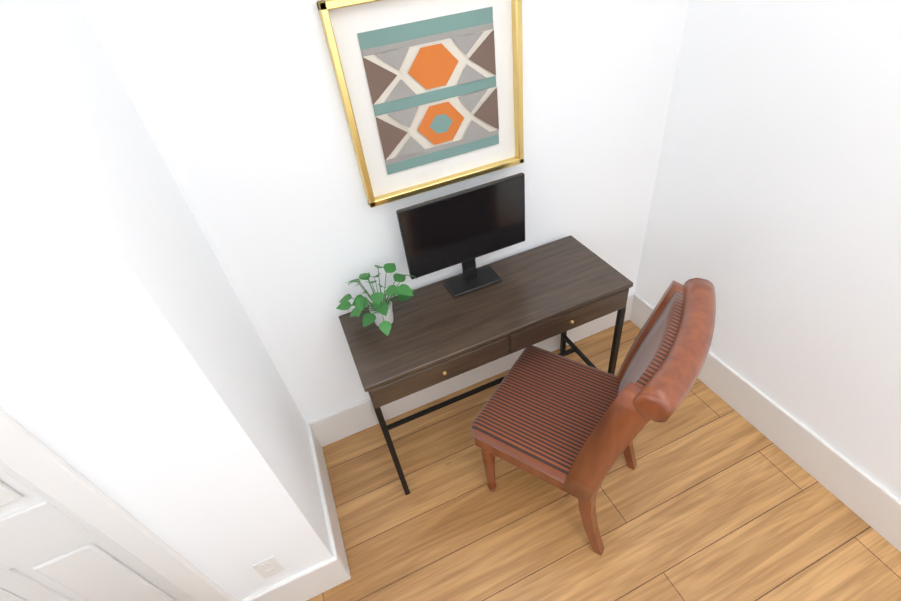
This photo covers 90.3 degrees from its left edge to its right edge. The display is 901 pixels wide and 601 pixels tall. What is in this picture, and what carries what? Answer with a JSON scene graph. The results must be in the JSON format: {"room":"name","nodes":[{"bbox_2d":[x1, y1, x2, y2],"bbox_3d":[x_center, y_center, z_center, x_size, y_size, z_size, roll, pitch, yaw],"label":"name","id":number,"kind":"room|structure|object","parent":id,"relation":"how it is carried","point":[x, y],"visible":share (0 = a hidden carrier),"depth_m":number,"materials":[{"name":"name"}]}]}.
{"room":"home office","nodes":[
{"label":"home office","id":0,"kind":"room"},
{"bbox_2d":[0,0,332,600],"bbox_3d":[-1.591,0.311,1.003,2.000,2.440,0.650,-20,41,-13],"label":"wall","id":1,"kind":"structure","parent":0,"point":[142,381],"depth_m":0.97,"materials":[{"name":"white paint"}]},
{"bbox_2d":[0,460,196,600],"bbox_3d":[-1.469,0.638,0.904,1.218,2.013,0.078,-20,41,-13],"label":"closet doors","id":2,"kind":"structure","parent":1,"relation":"in","point":[52,549],"depth_m":1.18,"materials":[{"name":"white wood"}]},
{"bbox_2d":[0,409,236,600],"bbox_3d":[-1.485,0.588,0.894,1.370,2.130,0.140,-20,41,-13],"label":"trim","id":3,"kind":"structure","parent":1,"relation":"attached to","point":[28,455],"depth_m":1.06,"materials":[{"name":"white wood"}]},
{"bbox_2d":[252,556,284,578],"bbox_3d":[-0.615,0.905,1.516,0.070,0.115,0.008,-20,41,-13],"label":"electrical outlet","id":4,"kind":"object","parent":1,"relation":"attached to","point":[268,567],"visible":1,"depth_m":1.51,"materials":[{"name":"white plastic"}]},
{"bbox_2d":[242,556,350,600],"bbox_3d":[-0.562,1.072,1.664,0.346,0.200,0.016,-20,41,-13],"label":"baseboard","id":5,"kind":"structure","parent":1,"relation":"attached to","point":[317,579],"depth_m":1.64,"materials":[{"name":"white wood"}]},
{"bbox_2d":[307,425,349,573],"bbox_3d":[-0.537,0.837,1.942,0.016,0.200,0.634,-20,41,-13],"label":"baseboard","id":6,"kind":"structure","parent":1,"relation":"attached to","point":[333,528],"depth_m":1.88,"materials":[{"name":"white wood"}]},
{"bbox_2d":[77,0,688,423],"bbox_3d":[-0.817,-0.237,1.522,4.020,2.440,0.120,-20,41,-13],"label":"wall","id":7,"kind":"structure","parent":0,"point":[237,104],"depth_m":1.60,"materials":[{"name":"white paint"}]},
{"bbox_2d":[316,0,523,207],"bbox_3d":[-0.042,-0.679,1.487,0.625,0.620,0.038,-20,41,-13],"label":"art","id":8,"kind":"object","parent":7,"relation":"attached to","point":[431,93],"visible":0.98,"depth_m":1.47,"materials":[{"name":"multicoloured paper"}]},
{"bbox_2d":[306,292,635,446],"bbox_3d":[0.199,0.345,2.400,1.900,0.200,0.016,-20,41,-13],"label":"baseboard","id":9,"kind":"structure","parent":7,"relation":"attached to","point":[343,423],"depth_m":2.33,"materials":[{"name":"white wood"}]},
{"bbox_2d":[307,320,900,600],"bbox_3d":[0.355,2.295,0.260,4.140,0.100,5.690,-20,41,-13],"label":"floor","id":10,"kind":"structure","parent":0,"point":[712,496],"depth_m":1.82,"materials":[{"name":"brown wood"}]},
{"bbox_2d":[339,235,632,494],"bbox_3d":[0.180,0.290,2.029,1.110,0.760,0.437,-20,41,-13],"label":"desk","id":11,"kind":"object","parent":10,"relation":"on","point":[439,332],"visible":0.96,"depth_m":1.74,"materials":[{"name":"brown wood"}]},
{"bbox_2d":[336,263,416,335],"bbox_3d":[-0.254,0.017,1.673,0.327,0.207,0.306,-20,41,-13],"label":"plant","id":12,"kind":"object","parent":11,"relation":"on","point":[380,314],"visible":1,"depth_m":1.67,"materials":[{"name":"green plant"}]},
{"bbox_2d":[396,173,524,296],"bbox_3d":[0.069,-0.237,1.757,0.510,0.414,0.120,-20,41,-13],"label":"monitor","id":13,"kind":"object","parent":11,"relation":"on","point":[466,227],"visible":0.98,"depth_m":1.71,"materials":[{"name":"black plastic"}]},
{"bbox_2d":[472,278,715,555],"bbox_3d":[0.465,0.401,1.633,0.648,1.028,0.518,19,47,29],"label":"chair","id":14,"kind":"object","parent":10,"relation":"on","point":[569,426],"visible":0.98,"depth_m":1.54,"materials":[{"name":"brown leather"}]},
{"bbox_2d":[634,0,900,500],"bbox_3d":[2.069,0.692,-0.123,0.120,2.440,5.570,-20,41,-13],"label":"wall","id":15,"kind":"structure","parent":0,"point":[774,217],"depth_m":1.58,"materials":[{"name":"white paint"}]},
{"bbox_2d":[630,294,900,551],"bbox_3d":[1.583,0.780,1.624,0.016,0.200,2.684,-20,41,-13],"label":"baseboard","id":16,"kind":"structure","parent":15,"relation":"attached to","point":[868,500],"depth_m":1.84,"materials":[{"name":"white wood"}]}
]}

